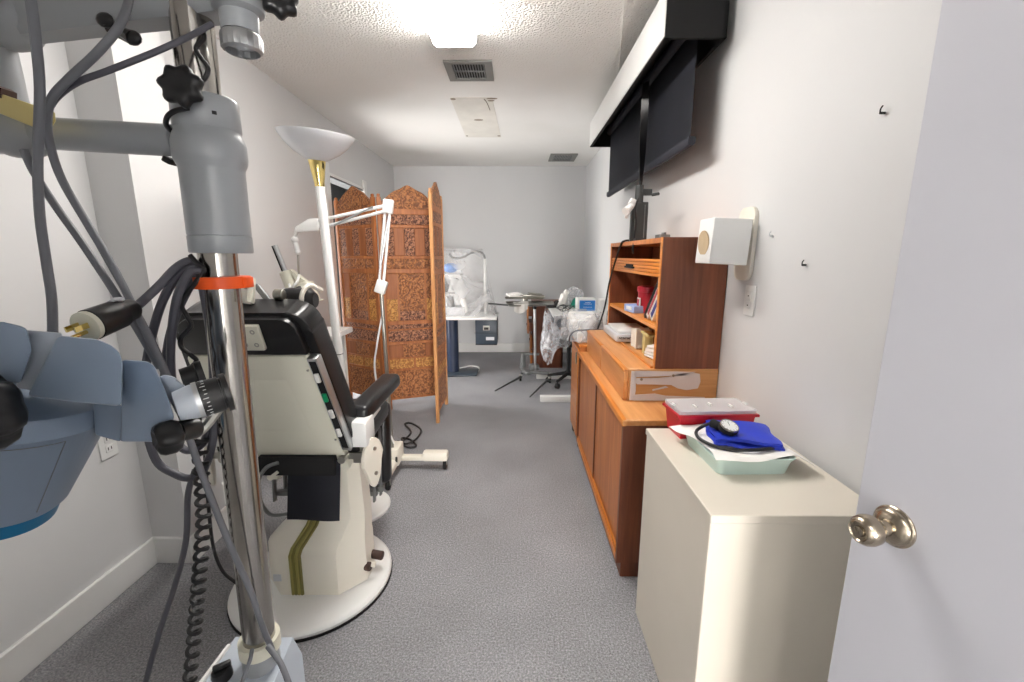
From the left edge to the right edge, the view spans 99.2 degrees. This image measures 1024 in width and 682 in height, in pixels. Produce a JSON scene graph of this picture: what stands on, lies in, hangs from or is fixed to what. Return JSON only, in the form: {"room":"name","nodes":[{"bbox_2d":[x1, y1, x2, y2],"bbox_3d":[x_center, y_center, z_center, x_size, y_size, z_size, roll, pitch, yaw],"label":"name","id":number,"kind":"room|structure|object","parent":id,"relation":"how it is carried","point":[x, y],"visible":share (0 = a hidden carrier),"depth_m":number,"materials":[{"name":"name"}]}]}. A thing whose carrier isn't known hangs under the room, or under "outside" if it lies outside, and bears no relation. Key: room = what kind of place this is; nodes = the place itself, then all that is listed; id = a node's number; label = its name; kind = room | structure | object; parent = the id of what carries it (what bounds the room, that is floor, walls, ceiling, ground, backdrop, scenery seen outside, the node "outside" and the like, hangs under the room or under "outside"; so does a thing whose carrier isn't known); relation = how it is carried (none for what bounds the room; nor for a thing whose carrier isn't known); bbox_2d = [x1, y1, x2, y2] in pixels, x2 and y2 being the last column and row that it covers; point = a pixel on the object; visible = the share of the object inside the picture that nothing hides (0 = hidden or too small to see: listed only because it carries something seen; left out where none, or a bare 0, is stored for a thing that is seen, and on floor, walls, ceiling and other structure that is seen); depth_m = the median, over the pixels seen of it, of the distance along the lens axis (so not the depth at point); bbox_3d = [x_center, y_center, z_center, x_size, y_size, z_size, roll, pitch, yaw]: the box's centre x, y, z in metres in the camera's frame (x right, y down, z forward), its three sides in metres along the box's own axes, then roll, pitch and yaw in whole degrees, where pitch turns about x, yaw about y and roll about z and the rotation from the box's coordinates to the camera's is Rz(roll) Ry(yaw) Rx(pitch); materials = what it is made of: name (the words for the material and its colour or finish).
{"room":"examination room","nodes":[
{"label":"examination room","id":0,"kind":"room"},
{"bbox_2d":[64,32,224,536],"bbox_3d":[-1.490,-0.253,1.810,0.163,2.455,0.238,0,11,1],"label":"wall pillar","id":1,"kind":"structure","parent":0,"point":[137,202],"depth_m":1.69,"materials":[{"name":"paint"}]},
{"bbox_2d":[0,31,393,653],"bbox_3d":[-1.622,-0.458,2.853,0.120,2.455,6.147,0,11,1],"label":"wall","id":2,"kind":"structure","parent":0,"point":[103,518],"depth_m":1.64,"materials":[{"name":"paint"}]},
{"bbox_2d":[97,437,118,460],"bbox_3d":[-1.569,0.398,1.693,0.010,0.116,0.074,0,11,1],"label":"wall outlet","id":3,"kind":"object","parent":2,"relation":"attached to","point":[108,448],"visible":0.77,"depth_m":1.69,"materials":[{"name":"white plastic"}]},
{"bbox_2d":[103,437,111,442],"bbox_3d":[-1.567,0.378,1.689,0.004,0.028,0.032,0,11,1],"label":"receptacle","id":4,"kind":"object","parent":3,"relation":"attached to","point":[105,440],"depth_m":1.68,"materials":[{"name":"paint"}]},
{"bbox_2d":[105,444,113,452],"bbox_3d":[-1.567,0.417,1.697,0.004,0.028,0.032,0,11,1],"label":"receptacle","id":5,"kind":"object","parent":3,"relation":"attached to","point":[109,448],"depth_m":1.70,"materials":[{"name":"paint"}]},
{"bbox_2d":[0,482,228,681],"bbox_3d":[-1.472,0.675,3.127,0.179,0.125,6.047,0,11,1],"label":"baseboard","id":6,"kind":"structure","parent":2,"relation":"attached to","point":[16,662],"depth_m":1.61,"materials":[{"name":"paint"}]},
{"bbox_2d":[325,162,366,326],"bbox_3d":[-1.600,-0.551,4.279,0.138,2.085,1.010,0,11,1],"label":"trim","id":7,"kind":"structure","parent":2,"relation":"attached to","point":[328,174],"depth_m":3.75,"materials":[{"name":"paint"}]},
{"bbox_2d":[330,176,362,190],"bbox_3d":[-1.610,-1.480,4.102,0.119,0.014,0.848,0,11,1],"label":"trim","id":8,"kind":"structure","parent":2,"relation":"attached to","point":[333,180],"depth_m":4.05,"materials":[{"name":"paint"}]},
{"bbox_2d":[271,218,319,287],"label":"lamp","id":9,"kind":"object","parent":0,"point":[291,278],"depth_m":2.45,"materials":[{"name":"white plastic"}]},
{"bbox_2d":[19,352,658,681],"bbox_3d":[-0.048,1.310,0.488,5.100,0.100,12.850,0,11,1],"label":"floor","id":10,"kind":"structure","parent":0,"point":[504,568],"depth_m":1.80,"materials":[{"name":"grey carpet"}]},
{"bbox_2d":[0,0,304,681],"bbox_3d":[-0.643,0.218,0.704,0.680,1.961,0.555,0,11,1],"label":"microscope","id":11,"kind":"object","parent":10,"relation":"on","point":[60,394],"visible":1,"depth_m":0.63,"materials":[{"name":"grey metal"}]},
{"bbox_2d":[242,647,280,678],"bbox_3d":[-0.495,0.622,0.861,0.068,0.036,0.068,0,11,1],"label":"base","id":12,"kind":"object","parent":11,"relation":"attached to","point":[263,667],"depth_m":0.83,"materials":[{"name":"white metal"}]},
{"bbox_2d":[176,278,399,642],"bbox_3d":[-0.835,0.361,1.768,0.674,1.268,0.766,0,11,1],"label":"chair","id":13,"kind":"object","parent":10,"relation":"on","point":[328,567],"visible":0.84,"depth_m":1.58,"materials":[{"name":"beige metal"}]},
{"bbox_2d":[176,299,359,451],"bbox_3d":[-0.837,0.145,1.518,0.534,0.595,0.293,0,11,1],"label":"backrest","id":14,"kind":"object","parent":13,"relation":"on","point":[302,400],"depth_m":1.43,"materials":[{"name":"beige plastic"}]},
{"bbox_2d":[275,126,390,521],"bbox_3d":[-0.839,-0.017,2.134,0.366,1.867,0.400,0,11,1],"label":"floor lamp","id":15,"kind":"object","parent":10,"relation":"on","point":[318,146],"visible":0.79,"depth_m":1.95,"materials":[{"name":"white metal"}]},
{"bbox_2d":[327,327,352,386],"bbox_3d":[-1.318,0.382,2.743,0.453,0.850,0.650,0,11,1],"label":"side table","id":16,"kind":"object","parent":10,"relation":"on","point":[344,330],"visible":0.11,"depth_m":2.94,"materials":[{"name":"white metal"}]},
{"bbox_2d":[328,199,393,380],"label":"lamp","id":17,"kind":"object","parent":10,"relation":"on","point":[387,207],"depth_m":2.44,"materials":[{"name":"white metal"}]},
{"bbox_2d":[334,182,447,422],"bbox_3d":[-0.950,-0.350,3.778,1.100,1.885,0.423,7,13,31],"label":"folding screen","id":18,"kind":"object","parent":10,"relation":"on","point":[414,296],"visible":0.94,"depth_m":3.69,"materials":[{"name":"brown wood"}]},
{"bbox_2d":[387,396,448,473],"label":"stand base","id":19,"kind":"object","parent":10,"relation":"on","point":[397,449],"depth_m":2.72,"materials":[{"name":"beige metal"}]},
{"bbox_2d":[460,365,479,371],"bbox_3d":[-0.452,0.321,5.148,0.286,0.039,0.242,8,14,35],"label":"cord","id":20,"kind":"object","parent":10,"relation":"on","point":[468,365],"visible":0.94,"depth_m":5.25,"materials":[{"name":"white plastic"}]},
{"bbox_2d":[446,312,498,376],"bbox_3d":[-0.584,0.030,4.975,0.845,0.675,0.500,0,11,1],"label":"table","id":21,"kind":"object","parent":10,"relation":"on","point":[486,325],"visible":0.77,"depth_m":4.86,"materials":[{"name":"white laminate"}]},
{"bbox_2d":[444,263,467,315],"bbox_3d":[-0.695,-0.581,4.856,0.423,0.568,0.260,0,11,1],"label":"instrument","id":22,"kind":"object","parent":21,"relation":"on","point":[455,300],"visible":0.76,"depth_m":4.79,"materials":[{"name":"grey plastic"}]},
{"bbox_2d":[444,269,462,304],"bbox_3d":[-0.731,-0.547,4.863,0.350,0.500,0.260,0,11,1],"label":"medical equipment","id":23,"kind":"object","parent":22,"relation":"attached to","point":[453,282],"depth_m":4.81,"materials":[{"name":"white plastic"}]},
{"bbox_2d":[449,251,486,313],"bbox_3d":[-0.491,-0.649,4.856,0.413,0.702,0.046,-1,11,-6],"label":"pole","id":24,"kind":"object","parent":21,"relation":"on","point":[472,252],"visible":1,"depth_m":4.83,"materials":[{"name":"white metal"}]},
{"bbox_2d":[488,295,557,396],"bbox_3d":[0.108,-0.003,4.577,0.654,0.895,0.894,6,13,29],"label":"stand","id":25,"kind":"object","parent":10,"relation":"on","point":[533,367],"visible":0.84,"depth_m":4.68,"materials":[{"name":"grey metal"}]},
{"bbox_2d":[506,292,522,296],"bbox_3d":[0.032,-0.495,4.676,0.161,0.050,0.160,-3,12,-16],"label":"pack","id":26,"kind":"object","parent":25,"relation":"on","point":[513,294],"visible":1,"depth_m":4.64,"materials":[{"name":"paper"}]},
{"bbox_2d":[513,301,528,313],"bbox_3d":[0.091,-0.352,4.537,0.160,0.114,0.220,0,11,1],"label":"cloth","id":27,"kind":"object","parent":25,"relation":"hanging from","point":[524,304],"visible":1,"depth_m":4.46,"materials":[{"name":"fabric"}]},
{"bbox_2d":[505,295,544,300],"bbox_3d":[0.142,-0.452,4.721,0.420,0.070,0.280,1,11,6],"label":"tray","id":28,"kind":"object","parent":25,"relation":"on","point":[524,298],"depth_m":4.60,"materials":[{"name":"metal"}]},
{"bbox_2d":[521,292,541,295],"bbox_3d":[0.211,-0.505,4.705,0.224,0.033,0.134,-2,11,-12],"label":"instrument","id":29,"kind":"object","parent":25,"relation":"on","point":[529,294],"visible":0.98,"depth_m":4.67,"materials":[{"name":"metal"}]},
{"bbox_2d":[506,301,557,306],"bbox_3d":[0.202,-0.396,4.629,0.520,0.016,0.360,-1,11,-6],"label":"tray","id":30,"kind":"object","parent":25,"relation":"on","point":[508,303],"depth_m":4.68,"materials":[{"name":"metal"}]},
{"bbox_2d":[526,299,562,367],"bbox_3d":[0.394,-0.100,5.351,0.446,0.785,0.395,0,11,1],"label":"chest","id":31,"kind":"object","parent":10,"relation":"on","point":[543,359],"visible":0.73,"depth_m":5.18,"materials":[{"name":"brown wood"}]},
{"bbox_2d":[545,335,572,388],"bbox_3d":[0.591,0.202,4.558,0.472,0.500,0.451,0,11,1],"label":"stool","id":32,"kind":"object","parent":10,"relation":"on","point":[562,341],"visible":0.46,"depth_m":4.49,"materials":[{"name":"black plastic"}]},
{"bbox_2d":[536,304,597,401],"bbox_3d":[0.590,0.052,4.378,0.652,0.864,0.920,0,11,1],"label":"work table","id":33,"kind":"object","parent":10,"relation":"on","point":[560,322],"depth_m":4.03,"materials":[{"name":"white metal"}]},
{"bbox_2d":[541,312,558,362],"bbox_3d":[0.369,-0.055,4.245,0.195,0.471,0.626,0,11,1],"label":"plastic bag","id":34,"kind":"object","parent":33,"relation":"hanging from","point":[548,340],"visible":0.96,"depth_m":4.11,"materials":[{"name":"white"}]},
{"bbox_2d":[546,300,558,307],"bbox_3d":[0.416,-0.380,4.462,0.134,0.075,0.050,-3,12,-16],"label":"headset","id":35,"kind":"object","parent":33,"relation":"on","point":[557,301],"visible":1,"depth_m":4.45,"materials":[{"name":"black plastic"}]},
{"bbox_2d":[558,289,568,306],"bbox_3d":[0.530,-0.438,4.499,0.120,0.186,0.092,0,11,1],"label":"bottle","id":36,"kind":"object","parent":33,"relation":"on","point":[563,297],"visible":0.89,"depth_m":4.47,"materials":[{"name":"plastic"}]},
{"bbox_2d":[570,296,580,307],"bbox_3d":[0.685,-0.403,4.501,0.170,0.121,0.160,0,11,1],"label":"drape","id":37,"kind":"object","parent":33,"relation":"on","point":[573,300],"visible":0.3,"depth_m":4.47,"materials":[{"name":"green fabric"}]},
{"bbox_2d":[575,297,595,311],"bbox_3d":[0.703,-0.350,4.173,0.175,0.128,0.144,0,11,1],"label":"tissue box","id":38,"kind":"object","parent":33,"relation":"on","point":[581,303],"visible":1,"depth_m":4.11,"materials":[{"name":"white cardboard"}]},
{"bbox_2d":[570,336,587,445],"bbox_3d":[0.662,0.357,3.148,0.454,0.742,0.360,0,11,1],"label":"base cabinet","id":39,"kind":"object","parent":10,"relation":"on","point":[576,347],"visible":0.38,"depth_m":3.10,"materials":[{"name":"brown wood"}]},
{"bbox_2d":[560,309,602,342],"bbox_3d":[0.486,-0.106,3.053,0.300,0.202,0.349,0,11,1],"label":"plastic bag","id":40,"kind":"object","parent":39,"relation":"on","point":[578,322],"visible":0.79,"depth_m":3.00,"materials":[{"name":"white plastic"}]},
{"bbox_2d":[597,298,607,329],"bbox_3d":[0.728,-0.169,3.176,0.200,0.278,0.070,0,11,1],"label":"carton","id":41,"kind":"object","parent":39,"relation":"on","point":[601,301],"visible":0.22,"depth_m":3.14,"materials":[{"name":"cardboard"}]},
{"bbox_2d":[576,352,710,576],"bbox_3d":[0.657,0.532,2.363,0.446,0.701,1.231,0,11,1],"label":"credenza","id":42,"kind":"object","parent":10,"relation":"on","point":[611,437],"visible":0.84,"depth_m":1.90,"materials":[{"name":"brown wood"}]},
{"bbox_2d":[604,323,642,341],"bbox_3d":[0.681,-0.057,2.593,0.203,0.059,0.358,0,11,1],"label":"storage box","id":43,"kind":"object","parent":42,"relation":"on","point":[620,332],"visible":0.77,"depth_m":2.52,"materials":[{"name":"grey plastic"}]},
{"bbox_2d":[631,328,651,348],"bbox_3d":[0.673,-0.021,2.298,0.087,0.105,0.083,-3,12,-16],"label":"holder","id":44,"kind":"object","parent":42,"relation":"on","point":[636,335],"visible":0.71,"depth_m":2.26,"materials":[{"name":"beige plastic"}]},
{"bbox_2d":[582,352,710,425],"bbox_3d":[0.658,0.201,2.298,0.444,0.024,1.231,0,11,1],"label":"countertop","id":45,"kind":"structure","parent":42,"relation":"on","point":[637,413],"depth_m":1.84,"materials":[{"name":"brown wood"}]},
{"bbox_2d":[641,330,654,353],"bbox_3d":[0.680,0.005,2.179,0.055,0.114,0.066,-4,12,-21],"label":"sticky note pad","id":46,"kind":"object","parent":42,"relation":"on","point":[648,336],"visible":0.82,"depth_m":2.17,"materials":[{"name":"yellow paper"}]},
{"bbox_2d":[644,344,653,358],"bbox_3d":[0.710,0.053,2.064,0.146,0.057,0.155,-6,13,-27],"label":"paper stack","id":47,"kind":"object","parent":42,"relation":"on","point":[649,351],"visible":0.2,"depth_m":2.08,"materials":[{"name":"white paper"}]},
{"bbox_2d":[587,330,717,400],"bbox_3d":[0.694,0.092,2.391,0.409,0.154,1.012,0,11,1],"label":"box","id":48,"kind":"object","parent":42,"relation":"on","point":[631,373],"visible":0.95,"depth_m":1.91,"materials":[{"name":"brown wood"}]},
{"bbox_2d":[607,237,727,368],"bbox_3d":[0.759,-0.248,2.322,0.278,0.556,0.995,0,11,1],"label":"hutch","id":49,"kind":"object","parent":42,"relation":"on","point":[687,327],"visible":0.85,"depth_m":1.86,"materials":[{"name":"brown wood"}]},
{"bbox_2d":[597,239,628,328],"bbox_3d":[0.596,-0.239,2.710,0.120,0.747,0.559,-4,12,-20],"label":"cable","id":50,"kind":"object","parent":49,"relation":"hanging from","point":[626,239],"visible":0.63,"depth_m":2.71,"materials":[{"name":"black rubber"}]},
{"bbox_2d":[610,303,655,329],"bbox_3d":[0.754,-0.144,2.343,0.254,0.019,0.953,0,11,1],"label":"shelf","id":51,"kind":"object","parent":49,"relation":"attached to","point":[639,317],"depth_m":2.26,"materials":[{"name":"brown wood"}]},
{"bbox_2d":[624,303,642,312],"bbox_3d":[0.675,-0.178,2.364,0.092,0.038,0.130,-2,11,-8],"label":"box","id":52,"kind":"object","parent":49,"relation":"on","point":[631,307],"visible":0.75,"depth_m":2.32,"materials":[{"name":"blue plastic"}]},
{"bbox_2d":[622,185,659,253],"bbox_3d":[0.660,-0.638,2.291,0.190,0.354,0.126,-6,13,-29],"label":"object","id":53,"kind":"object","parent":49,"relation":"on","point":[637,209],"visible":0.98,"depth_m":2.31,"materials":[{"name":"grey metal"}]},
{"bbox_2d":[637,286,654,312],"bbox_3d":[0.721,-0.222,2.325,0.108,0.140,0.108,0,11,1],"label":"sharps container","id":54,"kind":"object","parent":49,"relation":"on","point":[644,292],"visible":0.68,"depth_m":2.29,"materials":[{"name":"plastic"}]},
{"bbox_2d":[644,281,657,317],"bbox_3d":[0.717,-0.192,2.019,0.152,0.195,0.200,0,11,1],"label":"book","id":55,"kind":"object","parent":49,"relation":"on","point":[656,286],"visible":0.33,"depth_m":2.02,"materials":[{"name":"grey paper"}]},
{"bbox_2d":[646,288,657,318],"bbox_3d":[0.727,-0.184,1.978,0.172,0.196,0.200,0,11,1],"label":"book","id":56,"kind":"object","parent":49,"relation":"on","point":[655,295],"visible":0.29,"depth_m":2.00,"materials":[{"name":"paper"}]},
{"bbox_2d":[650,299,656,320],"bbox_3d":[0.726,-0.159,1.945,0.172,0.159,0.162,0,11,1],"label":"book","id":57,"kind":"object","parent":49,"relation":"on","point":[653,312],"visible":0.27,"depth_m":1.98,"materials":[{"name":"paper"}]},
{"bbox_2d":[655,232,669,237],"bbox_3d":[0.781,-0.542,2.261,0.060,0.040,0.050,-3,12,-16],"label":"adapter","id":58,"kind":"object","parent":49,"relation":"on","point":[663,234],"visible":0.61,"depth_m":2.24,"materials":[{"name":"grey plastic"}]},
{"bbox_2d":[636,428,858,681],"bbox_3d":[0.667,0.716,1.331,0.410,0.740,0.518,0,11,1],"label":"storage cabinet","id":59,"kind":"object","parent":10,"relation":"on","point":[741,578],"visible":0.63,"depth_m":1.09,"materials":[{"name":"beige laminate"}]},
{"bbox_2d":[662,401,759,438],"bbox_3d":[0.663,0.259,1.471,0.268,0.103,0.132,-1,11,-3],"label":"storage box","id":60,"kind":"object","parent":59,"relation":"on","point":[677,413],"visible":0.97,"depth_m":1.49,"materials":[{"name":"red plastic"}]},
{"bbox_2d":[686,435,795,474],"bbox_3d":[0.659,0.320,1.296,0.230,0.050,0.249,0,11,1],"label":"basin","id":61,"kind":"object","parent":59,"relation":"on","point":[780,465],"visible":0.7,"depth_m":1.19,"materials":[{"name":"green plastic"}]},
{"bbox_2d":[669,424,816,467],"bbox_3d":[0.674,0.304,1.301,0.304,0.039,0.276,-1,11,-6],"label":"paper towel","id":62,"kind":"object","parent":61,"relation":"in","point":[758,456],"visible":0.41,"depth_m":1.20,"materials":[{"name":"white paper"}]},
{"bbox_2d":[694,419,784,451],"bbox_3d":[0.661,0.263,1.285,0.232,0.065,0.207,3,11,13],"label":"blood pressure cuff","id":63,"kind":"object","parent":62,"relation":"on","point":[745,436],"visible":1,"depth_m":1.25,"materials":[{"name":"blue fabric"}]},
{"bbox_2d":[330,183,347,326],"bbox_3d":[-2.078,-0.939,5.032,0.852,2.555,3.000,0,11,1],"label":"door","id":64,"kind":"structure","parent":0,"point":[337,192],"depth_m":5.98,"materials":[{"name":"paint"}]},
{"bbox_2d":[215,0,658,165],"bbox_3d":[-0.323,-1.734,2.717,2.900,0.100,6.197,0,11,1],"label":"ceiling","id":65,"kind":"structure","parent":0,"point":[374,69],"depth_m":2.74,"materials":[{"name":"white paint"}]},
{"bbox_2d":[417,0,476,48],"bbox_3d":[-0.300,-1.435,1.667,0.229,0.077,1.180,0,11,1],"label":"ceiling light","id":66,"kind":"object","parent":65,"relation":"attached to","point":[449,23],"visible":1,"depth_m":2.02,"materials":[{"name":"white plastic"}]},
{"bbox_2d":[443,60,493,80],"bbox_3d":[-0.262,-1.674,2.705,0.287,0.012,0.290,0,11,1],"label":"ceiling vent","id":67,"kind":"object","parent":65,"relation":"in","point":[457,70],"visible":1,"depth_m":2.69,"materials":[{"name":"grey metal"}]},
{"bbox_2d":[450,97,500,136],"bbox_3d":[-0.277,-1.873,3.701,0.350,0.007,1.096,0,11,1],"label":"ceiling panel","id":68,"kind":"object","parent":65,"relation":"attached to","point":[477,117],"depth_m":3.60,"materials":[{"name":"white plastic"}]},
{"bbox_2d":[548,154,577,161],"bbox_3d":[0.594,-2.149,5.111,0.310,0.012,0.370,0,11,1],"label":"ceiling vent","id":69,"kind":"object","parent":65,"relation":"in","point":[553,157],"visible":1,"depth_m":5.11,"materials":[{"name":"grey metal"}]},
{"bbox_2d":[618,0,625,71],"bbox_3d":[0.567,-1.589,2.255,0.015,0.014,0.970,2,11,12],"label":"trim","id":70,"kind":"structure","parent":65,"relation":"attached to","point":[623,7],"depth_m":2.25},
{"bbox_2d":[393,166,585,342],"bbox_3d":[-0.250,-1.062,5.916,2.808,2.455,0.120,0,11,1],"label":"wall","id":71,"kind":"structure","parent":0,"point":[528,222],"depth_m":5.77,"materials":[{"name":"grey paint"}]},
{"bbox_2d":[458,343,571,351],"bbox_3d":[-0.288,0.094,6.075,2.493,0.125,0.016,0,11,1],"label":"baseboard","id":72,"kind":"structure","parent":71,"relation":"attached to","point":[463,347],"depth_m":6.07,"materials":[{"name":"paint"}]},
{"bbox_2d":[582,0,941,494],"bbox_3d":[1.016,-0.454,2.830,0.220,2.455,6.147,0,11,1],"label":"wall","id":73,"kind":"structure","parent":0,"point":[787,123],"depth_m":1.32,"materials":[{"name":"paint"}]},
{"bbox_2d":[590,0,729,196],"bbox_3d":[0.764,-1.234,2.685,0.284,0.703,1.820,0,11,1],"label":"projector screen","id":74,"kind":"object","parent":73,"relation":"attached to","point":[644,118],"visible":0.98,"depth_m":2.18,"materials":[{"name":"black fabric"}]},
{"bbox_2d":[695,207,758,279],"bbox_3d":[0.807,-0.366,1.651,0.176,0.270,0.134,0,11,1],"label":"wall speaker","id":75,"kind":"object","parent":73,"relation":"attached to","point":[727,241],"visible":1,"depth_m":1.59,"materials":[{"name":"white plastic"}]},
{"bbox_2d":[743,285,756,316],"bbox_3d":[0.889,-0.152,1.635,0.010,0.114,0.072,0,11,1],"label":"light switch","id":76,"kind":"object","parent":73,"relation":"attached to","point":[750,291],"visible":1,"depth_m":1.62,"materials":[{"name":"white plastic"}]},
{"bbox_3d":[-0.415,0.131,-0.133,2.588,2.455,0.120,0,11,1],"label":"wall","id":77,"kind":"structure","parent":0,"visible":0},
{"bbox_2d":[827,0,1023,681],"bbox_3d":[0.637,0.251,0.329,0.104,2.030,0.790,-2,11,-11],"label":"door","id":78,"kind":"structure","parent":77,"relation":"in","point":[933,589],"depth_m":0.59,"materials":[{"name":"paint"}]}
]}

